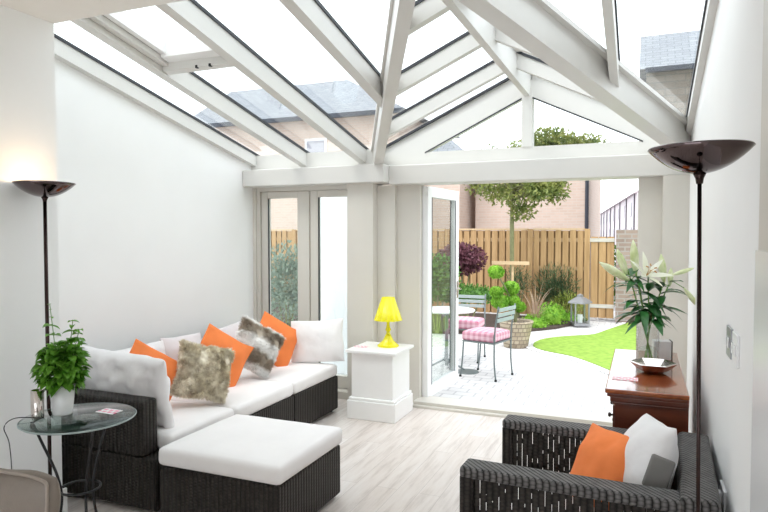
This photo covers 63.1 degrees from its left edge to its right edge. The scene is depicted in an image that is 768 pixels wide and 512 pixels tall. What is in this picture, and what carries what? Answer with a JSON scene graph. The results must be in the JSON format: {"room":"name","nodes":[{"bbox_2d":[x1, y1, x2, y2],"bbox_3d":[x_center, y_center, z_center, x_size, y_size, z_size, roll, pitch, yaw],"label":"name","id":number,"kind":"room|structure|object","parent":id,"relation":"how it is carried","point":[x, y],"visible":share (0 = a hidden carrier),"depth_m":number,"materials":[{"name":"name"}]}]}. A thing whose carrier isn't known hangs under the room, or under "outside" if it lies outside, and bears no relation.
{"room":"sunroom","nodes":[
{"label":"sunroom","id":0,"kind":"room"},
{"bbox_2d":[0,5,61,484],"bbox_3d":[-3.124,0.116,1.532,0.900,2.860,4.630,1,2,22],"label":"wall","id":1,"kind":"structure","parent":0,"point":[27,55],"depth_m":3.30,"materials":[{"name":"white paint"}]},
{"bbox_2d":[0,0,183,23],"bbox_3d":[-1.576,-1.250,0.842,4.250,0.120,4.630,1,2,22],"label":"ceiling","id":2,"kind":"structure","parent":0,"point":[52,11],"depth_m":3.20,"materials":[{"name":"paint"}]},
{"bbox_2d":[55,58,253,350],"bbox_3d":[-1.974,-0.115,5.217,0.180,3.063,3.110,1,2,22],"label":"wall","id":3,"kind":"structure","parent":0,"point":[155,226],"depth_m":5.02,"materials":[{"name":"white paint"}]},
{"bbox_2d":[54,33,259,166],"bbox_3d":[-1.878,-1.250,5.094,0.078,0.788,2.990,1,2,22],"label":"trim","id":4,"kind":"structure","parent":3,"relation":"attached to","point":[66,52],"depth_m":4.96,"materials":[{"name":"white wood"}]},
{"bbox_2d":[253,188,257,323],"bbox_3d":[-1.310,0.332,6.555,0.035,2.075,0.160,1,2,22],"label":"trim","id":5,"kind":"structure","parent":3,"relation":"attached to","point":[254,189],"depth_m":6.47,"materials":[{"name":"wood"}]},
{"bbox_2d":[156,0,368,162],"bbox_3d":[-0.746,-1.223,4.626,0.093,0.808,2.990,1,2,22],"label":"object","id":6,"kind":"structure","parent":3,"relation":"attached to","point":[192,16],"depth_m":4.28,"materials":[{"name":"white wood"}]},
{"bbox_2d":[251,149,372,169],"bbox_3d":[-0.696,-0.940,6.234,1.380,0.160,0.160,1,2,22],"label":"trim","id":7,"kind":"structure","parent":3,"relation":"attached to","point":[334,158],"depth_m":6.14,"materials":[{"name":"paint"}]},
{"bbox_2d":[409,0,449,34],"bbox_3d":[0.246,-1.404,3.563,0.358,0.295,0.078,1,2,22],"label":"trim","id":8,"kind":"structure","parent":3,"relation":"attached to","point":[425,12],"depth_m":3.54,"materials":[{"name":"white wood"}]},
{"bbox_2d":[397,31,481,95],"bbox_3d":[0.365,-1.348,4.339,0.732,0.463,0.078,1,2,22],"label":"trim","id":9,"kind":"structure","parent":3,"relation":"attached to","point":[460,47],"depth_m":4.31,"materials":[{"name":"white wood"}]},
{"bbox_2d":[388,60,504,137],"bbox_3d":[0.483,-1.292,5.115,1.105,0.630,0.078,1,2,22],"label":"trim","id":10,"kind":"structure","parent":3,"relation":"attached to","point":[490,71],"depth_m":5.08,"materials":[{"name":"white wood"}]},
{"bbox_2d":[442,0,531,95],"bbox_3d":[0.712,-1.456,4.154,0.050,0.213,3.010,1,2,22],"label":"trim","id":11,"kind":"structure","parent":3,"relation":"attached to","point":[483,32],"depth_m":4.10,"materials":[{"name":"wood"}]},
{"bbox_2d":[495,27,537,57],"bbox_3d":[1.057,-1.337,4.053,0.667,0.462,0.078,1,2,22],"label":"trim","id":12,"kind":"structure","parent":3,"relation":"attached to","point":[500,37],"depth_m":4.12,"materials":[{"name":"white wood"}]},
{"bbox_2d":[516,52,599,101],"bbox_3d":[1.505,-1.276,4.692,1.008,0.629,0.078,1,2,22],"label":"trim","id":13,"kind":"structure","parent":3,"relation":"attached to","point":[529,64],"depth_m":4.77,"materials":[{"name":"white wood"}]},
{"bbox_2d":[89,12,233,74],"bbox_3d":[-1.431,-1.427,3.808,0.560,0.362,0.970,1,2,22],"label":"window","id":14,"kind":"structure","parent":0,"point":[190,54],"depth_m":4.12,"materials":[{"name":"white wood"}]},
{"bbox_2d":[71,18,309,165],"bbox_3d":[-1.342,-1.232,4.872,0.093,0.808,2.990,1,2,22],"label":"trim","id":15,"kind":"structure","parent":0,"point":[191,84],"depth_m":4.83,"materials":[{"name":"white wood"}]},
{"bbox_2d":[67,399,575,511],"bbox_3d":[-0.935,1.572,2.241,4.360,0.100,7.520,1,2,22],"label":"floor","id":16,"kind":"structure","parent":0,"point":[413,463],"depth_m":4.44,"materials":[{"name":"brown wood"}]},
{"bbox_2d":[0,468,60,511],"bbox_3d":[-1.267,1.097,1.722,0.503,0.886,0.556,1,2,18],"label":"leather chair","id":17,"kind":"object","parent":16,"relation":"on","point":[20,490],"visible":1,"depth_m":1.85,"materials":[{"name":"beige leather"}]},
{"bbox_2d":[12,180,75,474],"bbox_3d":[-1.760,0.552,3.272,0.296,1.866,0.296,1,2,22],"label":"floor lamp","id":18,"kind":"object","parent":16,"relation":"on","point":[39,188],"visible":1,"depth_m":3.24,"materials":[{"name":"brown metal"}]},
{"bbox_2d":[17,402,136,511],"bbox_3d":[-1.488,1.136,3.061,0.524,0.706,0.524,1,2,22],"label":"side table","id":19,"kind":"object","parent":16,"relation":"on","point":[77,428],"visible":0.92,"depth_m":3.01,"materials":[{"name":"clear glass"}]},
{"bbox_2d":[30,389,43,418],"bbox_3d":[-1.679,0.716,3.028,0.058,0.135,0.058,1,2,22],"label":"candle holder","id":20,"kind":"object","parent":19,"relation":"on","point":[36,395],"visible":0.96,"depth_m":3.00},
{"bbox_2d":[30,304,91,415],"bbox_3d":[-1.594,0.510,3.086,0.269,0.544,0.280,0,2,-11],"label":"basil","id":21,"kind":"object","parent":19,"relation":"on","point":[65,364],"visible":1,"depth_m":3.04,"materials":[{"name":"plant"}]},
{"bbox_2d":[50,383,75,415],"bbox_3d":[-1.592,0.707,3.095,0.120,0.150,0.120,1,2,22],"label":"pot","id":22,"kind":"object","parent":19,"relation":"on","point":[62,400],"depth_m":3.05,"materials":[{"name":"ceramic"}]},
{"bbox_2d":[61,378,233,511],"bbox_3d":[-1.690,1.134,4.103,1.170,0.645,0.762,1,2,22],"label":"module","id":23,"kind":"object","parent":16,"relation":"on","point":[128,465],"visible":0.48,"depth_m":3.66,"materials":[{"name":"brown wicker"}]},
{"bbox_2d":[80,345,174,428],"bbox_3d":[-1.633,0.818,3.916,0.803,0.480,0.267,1,2,29],"label":"cushion","id":24,"kind":"object","parent":23,"relation":"on","point":[111,371],"visible":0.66,"depth_m":3.75,"materials":[{"name":"white fabric"}]},
{"bbox_2d":[129,339,177,400],"bbox_3d":[-1.568,0.810,4.166,0.517,0.506,0.204,-1,2,-20],"label":"cushion","id":25,"kind":"object","parent":23,"relation":"on","point":[140,348],"visible":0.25,"depth_m":4.20,"materials":[{"name":"orange fabric"}]},
{"bbox_2d":[157,400,233,448],"bbox_3d":[-1.598,1.075,4.134,1.025,0.117,0.631,1,2,22],"label":"seat cushion","id":26,"kind":"object","parent":23,"relation":"on","point":[189,418],"depth_m":3.98,"materials":[{"name":"white fabric"}]},
{"bbox_2d":[171,378,293,420],"bbox_3d":[-1.395,1.111,4.814,1.170,0.640,0.762,1,2,22],"label":"module","id":27,"kind":"object","parent":16,"relation":"on","point":[251,397],"visible":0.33,"depth_m":4.65,"materials":[{"name":"fabric"}]},
{"bbox_2d":[160,333,201,359],"bbox_3d":[-1.618,0.818,5.058,0.216,0.368,0.489,1,2,27],"label":"cushion","id":28,"kind":"object","parent":27,"relation":"on","point":[172,345],"visible":0.29,"depth_m":4.92,"materials":[{"name":"white fabric"}]},
{"bbox_2d":[170,342,236,403],"bbox_3d":[-1.243,0.805,4.313,0.426,0.447,0.310,0,2,-8],"label":"cushion","id":29,"kind":"object","parent":27,"relation":"on","point":[202,372],"visible":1,"depth_m":4.24,"materials":[{"name":"brown fur"}]},
{"bbox_2d":[199,323,253,386],"bbox_3d":[-1.252,0.784,4.793,0.538,0.524,0.200,-1,2,-21],"label":"cushion","id":30,"kind":"object","parent":27,"relation":"on","point":[213,336],"visible":0.45,"depth_m":4.80,"materials":[{"name":"orange fabric"}]},
{"bbox_2d":[159,414,341,511],"bbox_3d":[-0.748,1.253,3.625,0.790,0.441,0.730,1,2,22],"label":"ottoman","id":31,"kind":"object","parent":16,"relation":"on","point":[235,463],"visible":1,"depth_m":3.38,"materials":[{"name":"fabric"}]},
{"bbox_2d":[239,360,337,423],"bbox_3d":[-1.100,1.086,5.525,1.170,0.640,0.762,1,2,22],"label":"module","id":32,"kind":"object","parent":16,"relation":"on","point":[315,385],"visible":0.3,"depth_m":5.28,"materials":[{"name":"fabric"}]},
{"bbox_2d":[234,317,285,378],"bbox_3d":[-1.047,0.754,5.109,0.292,0.506,0.544,2,3,40],"label":"cushion","id":33,"kind":"object","parent":32,"relation":"on","point":[266,343],"visible":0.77,"depth_m":5.06,"materials":[{"name":"fur"}]},
{"bbox_2d":[259,311,296,366],"bbox_3d":[-0.964,0.753,5.539,0.536,0.521,0.201,-1,2,-20],"label":"cushion","id":34,"kind":"object","parent":32,"relation":"on","point":[283,358],"visible":0.52,"depth_m":5.54,"materials":[{"name":"orange fabric"}]},
{"bbox_2d":[239,360,336,393],"bbox_3d":[-1.033,1.027,5.495,1.025,0.117,0.762,1,2,22],"label":"seat cushion","id":35,"kind":"object","parent":32,"relation":"on","point":[305,377],"depth_m":5.27,"materials":[{"name":"white fabric"}]},
{"bbox_2d":[291,318,344,362],"bbox_3d":[-0.605,0.771,5.673,0.524,0.406,0.197,0,2,12],"label":"cushion","id":36,"kind":"object","parent":32,"relation":"on","point":[317,341],"visible":0.94,"depth_m":5.61,"materials":[{"name":"white fabric"}]},
{"bbox_2d":[345,341,413,423],"bbox_3d":[-0.032,1.106,5.543,0.468,0.600,0.460,1,2,22],"label":"pedestal","id":37,"kind":"object","parent":16,"relation":"on","point":[381,392],"visible":0.98,"depth_m":5.37,"materials":[{"name":"white wood"}]},
{"bbox_2d":[374,296,401,347],"bbox_3d":[0.037,0.585,5.561,0.255,0.440,0.255,1,2,22],"label":"table lamp","id":38,"kind":"object","parent":37,"relation":"on","point":[388,311],"visible":1,"depth_m":5.50,"materials":[{"name":"yellow plastic"}]},
{"bbox_2d":[460,414,720,511],"bbox_3d":[0.980,1.198,2.953,1.020,0.598,0.899,1,2,25],"label":"armchair","id":39,"kind":"object","parent":16,"relation":"on","point":[518,483],"visible":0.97,"depth_m":2.69,"materials":[{"name":"grey wicker"}]},
{"bbox_2d":[570,423,628,510],"bbox_3d":[1.014,0.985,2.933,0.227,0.360,0.401,-1,2,-18],"label":"cushion","id":40,"kind":"object","parent":39,"relation":"on","point":[601,454],"visible":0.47,"depth_m":2.88,"materials":[{"name":"orange fabric"}]},
{"bbox_2d":[623,413,678,511],"bbox_3d":[1.184,0.931,2.833,0.250,0.426,0.473,0,2,10],"label":"cushion","id":41,"kind":"object","parent":39,"relation":"on","point":[651,449],"visible":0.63,"depth_m":2.67,"materials":[{"name":"white fabric"}]},
{"bbox_2d":[605,349,689,434],"bbox_3d":[1.638,1.083,3.924,0.415,0.760,1.280,1,2,22],"label":"dresser","id":42,"kind":"object","parent":16,"relation":"on","point":[665,397],"visible":0.5,"depth_m":3.40,"materials":[{"name":"brown wood"}]},
{"bbox_2d":[636,325,659,358],"bbox_3d":[1.699,0.574,4.027,0.140,0.250,0.140,1,2,22],"label":"vase","id":43,"kind":"object","parent":42,"relation":"on","point":[636,325],"visible":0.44,"depth_m":4.00,"materials":[{"name":"clear glass"}]},
{"bbox_2d":[599,262,668,357],"bbox_3d":[1.683,0.355,4.115,0.372,0.634,0.384,-2,3,-40],"label":"lily","id":44,"kind":"object","parent":43,"relation":"in","point":[612,270],"visible":0.88,"depth_m":4.09,"materials":[{"name":"green plant"}]},
{"bbox_2d":[606,249,665,357],"bbox_3d":[1.664,0.312,4.155,0.407,0.718,0.320,1,2,22],"label":"lily","id":45,"kind":"object","parent":43,"relation":"in","point":[621,260],"visible":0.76,"depth_m":4.15,"materials":[{"name":"green plant"}]},
{"bbox_2d":[614,240,663,353],"bbox_3d":[1.687,0.283,4.140,0.314,0.776,0.375,1,2,22],"label":"lily","id":46,"kind":"object","parent":43,"relation":"in","point":[634,256],"visible":0.6,"depth_m":4.17,"materials":[{"name":"green plant"}]},
{"bbox_2d":[626,252,680,357],"bbox_3d":[1.732,0.322,4.093,0.305,0.701,0.338,-1,2,-22],"label":"lily","id":47,"kind":"object","parent":43,"relation":"in","point":[647,272],"visible":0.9,"depth_m":4.10,"materials":[{"name":"green plant"}]},
{"bbox_2d":[625,254,684,357],"bbox_3d":[1.724,0.330,4.127,0.441,0.683,0.336,-1,2,-18],"label":"lily","id":48,"kind":"object","parent":43,"relation":"in","point":[662,268],"visible":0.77,"depth_m":4.15,"materials":[{"name":"green plant"}]},
{"bbox_2d":[630,268,694,357],"bbox_3d":[1.862,0.377,4.117,0.512,0.589,0.306,-2,3,-43],"label":"lily","id":49,"kind":"object","parent":43,"relation":"in","point":[690,296],"visible":0.75,"depth_m":4.10,"materials":[{"name":"green plant"}]},
{"bbox_2d":[630,358,677,374],"bbox_3d":[1.632,0.674,3.788,0.274,0.066,0.238,1,2,22],"label":"bowl","id":50,"kind":"object","parent":42,"relation":"on","point":[647,365],"visible":1,"depth_m":3.77,"materials":[{"name":"metal"}]},
{"bbox_2d":[652,339,672,359],"bbox_3d":[1.871,0.629,4.207,0.116,0.127,0.092,0,2,14],"label":"box","id":51,"kind":"object","parent":42,"relation":"on","point":[666,346],"visible":0.92,"depth_m":4.17,"materials":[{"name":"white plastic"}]},
{"bbox_2d":[647,139,755,511],"bbox_3d":[0.902,0.614,1.792,0.274,1.846,0.274,0,2,23],"label":"floor lamp","id":52,"kind":"object","parent":16,"relation":"on","point":[697,158],"visible":1,"depth_m":1.73,"materials":[{"name":"brown metal"}]},
{"bbox_2d":[347,183,379,399],"bbox_3d":[-0.182,0.350,6.045,0.270,2.075,0.240,1,2,22],"label":"wall","id":53,"kind":"structure","parent":0,"point":[361,198],"depth_m":5.92,"materials":[{"name":"paint"}]},
{"bbox_2d":[257,185,346,387],"bbox_3d":[-0.744,0.303,6.319,1.200,2.010,0.120,1,2,22],"label":"window","id":54,"kind":"structure","parent":53,"relation":"in","point":[308,197],"depth_m":6.29,"materials":[{"name":"wood"}]},
{"bbox_2d":[242,164,389,187],"bbox_3d":[-0.649,-0.774,6.144,1.540,0.165,0.340,1,2,22],"label":"trim","id":55,"kind":"structure","parent":53,"relation":"attached to","point":[370,173],"depth_m":5.97,"materials":[{"name":"wood"}]},
{"bbox_2d":[377,185,396,342],"bbox_3d":[0.045,0.359,6.005,0.180,2.060,0.140,1,2,22],"label":"trim","id":56,"kind":"structure","parent":53,"relation":"attached to","point":[386,194],"depth_m":5.92,"materials":[{"name":"wood"}]},
{"bbox_2d":[371,0,415,164],"bbox_3d":[0.035,-1.157,4.358,0.080,0.825,3.175,0,2,-4],"label":"trim","id":57,"kind":"structure","parent":53,"relation":"attached to","point":[402,14],"depth_m":3.86,"materials":[{"name":"wood"}]},
{"bbox_2d":[686,0,763,511],"bbox_3d":[1.071,0.017,1.463,0.200,3.063,7.720,1,2,22],"label":"wall","id":58,"kind":"structure","parent":0,"point":[730,97],"depth_m":2.60,"materials":[{"name":"white paint"}]},
{"bbox_2d":[383,75,659,165],"bbox_3d":[1.204,-1.238,5.506,2.680,0.817,0.170,1,2,22],"label":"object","id":59,"kind":"structure","parent":58,"relation":"in","point":[419,150],"depth_m":5.51,"materials":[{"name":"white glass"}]},
{"bbox_2d":[389,154,689,185],"bbox_3d":[1.257,-0.739,5.442,2.520,0.175,0.260,1,2,22],"label":"horizontal beam","id":60,"kind":"structure","parent":58,"relation":"attached to","point":[615,167],"depth_m":5.32,"materials":[{"name":"wood"}]},
{"bbox_2d":[458,0,690,144],"bbox_3d":[1.273,-1.139,3.846,3.124,0.825,0.120,-2,3,-43],"label":"roof beam","id":61,"kind":"structure","parent":58,"relation":"attached to","point":[525,22],"depth_m":3.65,"materials":[{"name":"wood"}]},
{"bbox_2d":[533,0,686,124],"bbox_3d":[1.273,-1.233,3.842,3.124,0.655,0.200,-2,3,-43],"label":"trim","id":62,"kind":"structure","parent":58,"relation":"attached to","point":[546,5],"depth_m":3.75,"materials":[{"name":"wood"}]},
{"bbox_2d":[660,175,689,381],"bbox_3d":[2.333,0.393,5.036,0.190,2.060,0.260,1,2,22],"label":"trim","id":63,"kind":"structure","parent":58,"relation":"attached to","point":[676,188],"depth_m":4.90,"materials":[{"name":"paint"}]},
{"bbox_2d":[731,331,739,368],"bbox_3d":[1.308,0.348,2.329,0.016,0.120,0.130,1,2,22],"label":"light switch","id":64,"kind":"object","parent":58,"relation":"attached to","point":[735,344],"visible":1,"depth_m":2.29,"materials":[{"name":"white plastic"}]},
{"bbox_2d":[750,250,767,511],"bbox_3d":[0.950,0.774,1.475,0.012,1.550,1.000,1,2,22],"label":"trim","id":65,"kind":"structure","parent":58,"relation":"attached to","point":[758,484],"depth_m":1.81,"materials":[{"name":"white paint"}]},
{"bbox_2d":[758,0,767,251],"bbox_3d":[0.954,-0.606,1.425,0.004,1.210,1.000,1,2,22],"label":"wall pier","id":66,"kind":"object","parent":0,"point":[763,199],"visible":1,"depth_m":1.84,"materials":[{"name":"paint"}]},
{"bbox_3d":[-0.625,-1.474,2.882,4.060,0.183,0.120,1,2,22],"label":"wall","id":67,"kind":"structure","parent":0,"visible":0},
{"bbox_2d":[279,0,382,107],"bbox_3d":[-0.319,-1.328,3.784,0.093,0.539,1.769,1,2,22],"label":"trim","id":68,"kind":"structure","parent":67,"relation":"attached to","point":[311,14],"depth_m":3.81,"materials":[{"name":"white wood"}]},
{"bbox_2d":[601,0,619,86],"bbox_3d":[1.153,-1.300,3.210,0.068,0.554,1.834,1,2,22],"label":"trim","id":69,"kind":"structure","parent":67,"relation":"attached to","point":[609,7],"depth_m":3.44,"materials":[{"name":"white wood"}]},
{"bbox_2d":[686,0,718,134],"bbox_3d":[1.827,-1.216,3.559,0.058,0.748,2.990,1,2,22],"label":"trim","id":70,"kind":"structure","parent":67,"relation":"attached to","point":[710,6],"depth_m":3.68,"materials":[{"name":"white wood"}]},
{"bbox_3d":[19.473,-1.254,86.219,150.000,0.140,145.800,1,2,22],"label":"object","id":71,"kind":"structure","parent":0,"visible":0},
{"bbox_2d":[194,80,460,229],"bbox_3d":[-2.086,-2.416,20.762,8.000,6.668,5.700,1,2,22],"label":"house","id":72,"kind":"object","parent":71,"relation":"on","point":[345,101],"visible":0.18,"depth_m":18.49,"materials":[{"name":"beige brick"}]},
{"bbox_2d":[426,141,475,230],"bbox_3d":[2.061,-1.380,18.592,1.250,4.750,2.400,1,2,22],"label":"house","id":73,"kind":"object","parent":71,"relation":"on","point":[467,202],"visible":0.2,"depth_m":17.76,"materials":[{"name":"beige brick"}]},
{"bbox_2d":[475,180,600,258],"bbox_3d":[5.058,-0.907,19.939,3.170,3.710,5.250,1,2,22],"label":"brick house","id":74,"kind":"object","parent":71,"relation":"on","point":[582,210],"visible":0.24,"depth_m":17.65,"materials":[{"name":"brick"}]},
{"bbox_2d":[520,126,611,145],"bbox_3d":[7.407,-2.309,25.604,3.783,6.115,1.804,1,2,22],"label":"tree","id":75,"kind":"object","parent":71,"relation":"on","point":[547,138],"visible":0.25,"depth_m":25.28,"materials":[{"name":"green plant"}]},
{"bbox_2d":[600,191,637,246],"bbox_3d":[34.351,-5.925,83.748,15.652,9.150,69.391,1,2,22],"label":"railing","id":76,"kind":"object","parent":71,"relation":"on","point":[623,215],"visible":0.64,"depth_m":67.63,"materials":[{"name":"black metal"}]},
{"bbox_2d":[639,30,699,115],"bbox_3d":[8.775,-2.074,14.615,5.220,6.418,4.560,1,2,22],"label":"stone building","id":77,"kind":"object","parent":71,"relation":"on","point":[667,61],"visible":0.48,"depth_m":13.63,"materials":[{"name":"stone"}]},
{"label":"outside","id":78,"kind":"structure","parent":0,"visible":0},
{"bbox_2d":[276,302,617,413],"bbox_3d":[1.028,1.336,10.376,22.000,0.100,8.540,1,2,22],"label":"patio","id":79,"kind":"structure","parent":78,"point":[538,380],"depth_m":7.24,"materials":[{"name":"stone"}]},
{"bbox_2d":[271,240,297,326],"bbox_3d":[-1.393,0.532,9.008,0.832,1.546,0.841,1,2,22],"label":"bush","id":80,"kind":"object","parent":79,"relation":"on","point":[280,296],"visible":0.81,"depth_m":8.89,"materials":[{"name":"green plant"}]},
{"bbox_2d":[320,197,346,373],"bbox_3d":[-0.553,0.135,7.545,0.450,2.500,0.300,1,2,22],"label":"wall","id":81,"kind":"structure","parent":79,"relation":"on","point":[333,209],"depth_m":7.39,"materials":[{"name":"paint"}]},
{"bbox_2d":[271,303,586,333],"bbox_3d":[-0.382,1.204,12.141,8.040,0.040,2.850,1,2,22],"label":"planting bed","id":82,"kind":"object","parent":79,"relation":"on","point":[490,319],"visible":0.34,"depth_m":11.51,"materials":[{"name":"soil"}]},
{"bbox_2d":[435,241,487,315],"bbox_3d":[1.345,0.487,11.013,0.958,1.495,0.843,1,2,22],"label":"maple","id":83,"kind":"object","parent":82,"relation":"on","point":[469,260],"visible":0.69,"depth_m":10.82,"materials":[{"name":"purple plant"}]},
{"bbox_2d":[463,138,571,315],"bbox_3d":[2.406,-0.442,11.283,1.854,3.330,1.913,-1,2,-17],"label":"tree","id":84,"kind":"object","parent":82,"relation":"on","point":[534,191],"visible":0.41,"depth_m":11.01,"materials":[{"name":"green plant"}]},
{"bbox_2d":[503,265,532,316],"bbox_3d":[2.600,0.637,12.102,0.589,1.119,0.444,1,2,22],"label":"shrub","id":85,"kind":"object","parent":82,"relation":"on","point":[516,277],"visible":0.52,"depth_m":12.07,"materials":[{"name":"green plant"}]},
{"bbox_2d":[523,285,553,317],"bbox_3d":[2.641,0.808,10.907,0.849,0.857,0.749,1,2,22],"label":"plant","id":86,"kind":"object","parent":82,"relation":"on","point":[537,308],"visible":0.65,"depth_m":10.90,"materials":[{"name":"brown plant"}]},
{"bbox_2d":[539,301,567,324],"bbox_3d":[3.003,1.101,11.304,0.660,0.591,0.648,1,2,22],"label":"box ball","id":87,"kind":"object","parent":82,"relation":"on","point":[552,313],"visible":0.57,"depth_m":11.13,"materials":[{"name":"green plant"}]},
{"bbox_2d":[529,262,580,311],"bbox_3d":[3.325,0.655,12.101,1.049,1.129,0.526,1,2,22],"label":"shrub","id":88,"kind":"object","parent":82,"relation":"on","point":[548,284],"visible":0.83,"depth_m":12.05,"materials":[{"name":"green plant"}]},
{"bbox_2d":[550,288,583,314],"bbox_3d":[3.503,0.949,12.001,0.692,0.676,0.562,1,2,22],"label":"feathery shrub","id":89,"kind":"object","parent":82,"relation":"on","point":[567,299],"visible":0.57,"depth_m":11.91,"materials":[{"name":"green plant"}]},
{"bbox_2d":[432,253,460,332],"bbox_3d":[0.859,0.593,10.214,0.842,1.339,0.647,1,2,22],"label":"leafy bush","id":90,"kind":"object","parent":79,"relation":"on","point":[440,270],"visible":0.51,"depth_m":10.09,"materials":[{"name":"green plant"}]},
{"bbox_2d":[444,229,449,305],"bbox_3d":[1.319,0.318,13.003,0.100,1.750,0.100,1,2,22],"label":"fence post","id":91,"kind":"object","parent":79,"relation":"on","point":[447,231],"visible":0.29,"depth_m":12.94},
{"bbox_2d":[449,228,528,313],"bbox_3d":[2.112,0.294,12.695,1.600,1.700,0.100,1,2,22],"label":"fence","id":92,"kind":"object","parent":91,"relation":"attached to","point":[496,244],"visible":0.5,"depth_m":12.60,"materials":[{"name":"wood"}]},
{"bbox_2d":[432,306,474,369],"bbox_3d":[0.773,1.017,7.708,0.690,0.724,0.690,1,2,22],"label":"bistro table","id":93,"kind":"object","parent":79,"relation":"on","point":[445,310],"visible":0.73,"depth_m":7.68,"materials":[{"name":"white metal"}]},
{"bbox_2d":[444,294,485,363],"bbox_3d":[1.078,0.939,8.259,0.460,0.842,0.506,1,2,20],"label":"bistro chair","id":94,"kind":"object","parent":79,"relation":"on","point":[464,322],"visible":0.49,"depth_m":8.24,"materials":[{"name":"fabric"}]},
{"bbox_2d":[448,316,484,328],"bbox_3d":[1.072,0.871,8.240,0.440,0.124,0.410,1,2,20],"label":"seat cushion","id":95,"kind":"object","parent":94,"relation":"on","point":[464,322],"depth_m":8.06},
{"bbox_2d":[434,283,503,330],"bbox_3d":[1.358,0.847,10.302,1.321,0.829,0.636,1,2,22],"label":"hedge","id":96,"kind":"object","parent":79,"relation":"on","point":[465,289],"visible":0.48,"depth_m":10.12,"materials":[{"name":"green plant"}]},
{"bbox_2d":[459,303,515,381],"bbox_3d":[1.205,0.974,7.266,0.506,0.842,0.460,1,3,36],"label":"bistro chair","id":97,"kind":"object","parent":79,"relation":"on","point":[493,336],"visible":1,"depth_m":7.14,"materials":[{"name":"fabric"}]},
{"bbox_2d":[462,327,509,342],"bbox_3d":[1.191,0.905,7.274,0.410,0.124,0.440,1,3,36],"label":"seat cushion","id":98,"kind":"object","parent":97,"relation":"on","point":[478,334],"depth_m":7.13,"materials":[{"name":"fabric"}]},
{"bbox_2d":[413,396,612,426],"bbox_3d":[1.202,1.411,5.530,1.930,0.110,0.280,1,2,22],"label":"trim","id":99,"kind":"structure","parent":79,"relation":"on","point":[502,410],"depth_m":5.53,"materials":[{"name":"stone"}]},
{"bbox_2d":[397,185,423,400],"bbox_3d":[0.254,0.360,5.973,0.230,2.060,0.120,1,2,22],"label":"trim","id":100,"kind":"structure","parent":99,"relation":"on","point":[409,197],"depth_m":5.91,"materials":[{"name":"paint"}]},
{"bbox_2d":[422,186,460,396],"bbox_3d":[0.602,0.339,6.302,0.110,2.020,0.880,1,2,26],"label":"door","id":101,"kind":"structure","parent":100,"relation":"attached to","point":[430,387],"depth_m":6.00,"materials":[{"name":"white paint"}]},
{"bbox_2d":[636,177,662,350],"bbox_3d":[2.182,0.389,5.153,0.180,2.060,0.160,1,2,22],"label":"trim","id":102,"kind":"structure","parent":99,"relation":"on","point":[650,189],"depth_m":5.06,"materials":[{"name":"paint"}]},
{"bbox_2d":[500,318,533,348],"bbox_3d":[1.931,1.136,9.150,0.500,0.385,0.500,1,2,22],"label":"planter","id":103,"kind":"object","parent":79,"relation":"on","point":[521,330],"visible":0.87,"depth_m":8.97,"materials":[{"name":"stone"}]},
{"bbox_2d":[487,265,526,322],"bbox_3d":[1.777,0.566,9.058,0.721,0.901,0.300,-1,2,-35],"label":"topiary","id":104,"kind":"object","parent":103,"relation":"on","point":[510,288],"visible":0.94,"depth_m":8.96,"materials":[{"name":"green plant"}]},
{"bbox_2d":[527,229,533,315],"bbox_3d":[2.890,0.341,12.353,0.100,1.750,0.100,1,2,22],"label":"fence post","id":105,"kind":"object","parent":79,"relation":"on","point":[530,231],"visible":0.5,"depth_m":12.30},
{"bbox_2d":[533,228,584,316],"bbox_3d":[3.392,0.312,12.165,0.970,1.700,0.100,1,2,22],"label":"fence","id":106,"kind":"object","parent":105,"relation":"attached to","point":[557,246],"visible":0.67,"depth_m":12.11,"materials":[{"name":"wood"}]},
{"bbox_2d":[568,294,592,325],"bbox_3d":[3.497,0.953,11.148,0.382,0.570,0.382,1,2,31],"label":"lantern","id":107,"kind":"object","parent":79,"relation":"on","point":[579,299],"visible":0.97,"depth_m":11.08,"materials":[{"name":"metal"}]},
{"bbox_2d":[533,322,635,369],"bbox_3d":[5.261,1.349,8.156,6.480,0.030,5.600,1,2,22],"label":"lawn","id":108,"kind":"structure","parent":79,"relation":"on","point":[598,349],"depth_m":9.17,"materials":[{"name":"green plant"}]},
{"bbox_2d":[526,322,625,374],"bbox_3d":[3.011,1.327,8.913,1.954,0.020,5.760,0,2,11],"label":"edging","id":109,"kind":"object","parent":108,"relation":"on","point":[530,346],"visible":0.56,"depth_m":8.53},
{"bbox_2d":[583,229,589,320],"bbox_3d":[3.878,0.355,11.943,0.100,1.750,0.100,1,2,22],"label":"fence post","id":110,"kind":"object","parent":79,"relation":"on","point":[586,231],"visible":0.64,"depth_m":11.89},
{"bbox_2d":[590,237,614,317],"bbox_3d":[4.124,0.404,11.832,0.460,1.540,0.080,1,2,22],"label":"gate","id":111,"kind":"object","parent":110,"relation":"attached to","point":[602,248],"visible":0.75,"depth_m":11.83,"materials":[{"name":"brown wood"}]},
{"bbox_2d":[615,230,637,322],"bbox_3d":[6.881,0.409,10.701,5.460,1.730,0.240,1,2,22],"label":"brick wall","id":112,"kind":"structure","parent":79,"relation":"on","point":[624,238],"depth_m":11.57,"materials":[{"name":"brick"}]},
{"bbox_3d":[-3.716,0.244,15.087,0.100,1.750,0.100,1,2,22],"label":"fence post","id":113,"kind":"object","parent":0,"visible":0},
{"bbox_2d":[271,229,293,302],"bbox_3d":[-2.877,0.221,14.760,1.700,1.700,0.100,1,2,22],"label":"fence","id":114,"kind":"object","parent":113,"relation":"attached to","point":[277,235],"visible":0.18,"depth_m":14.51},
{"bbox_3d":[-0.390,0.293,13.710,0.100,1.750,0.100,1,2,22],"label":"fence post","id":115,"kind":"object","parent":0,"visible":0},
{"bbox_2d":[432,229,444,305],"bbox_3d":[0.472,0.270,13.374,1.750,1.700,0.100,1,2,22],"label":"fence","id":116,"kind":"object","parent":115,"relation":"attached to","point":[438,236],"visible":0.12,"depth_m":13.06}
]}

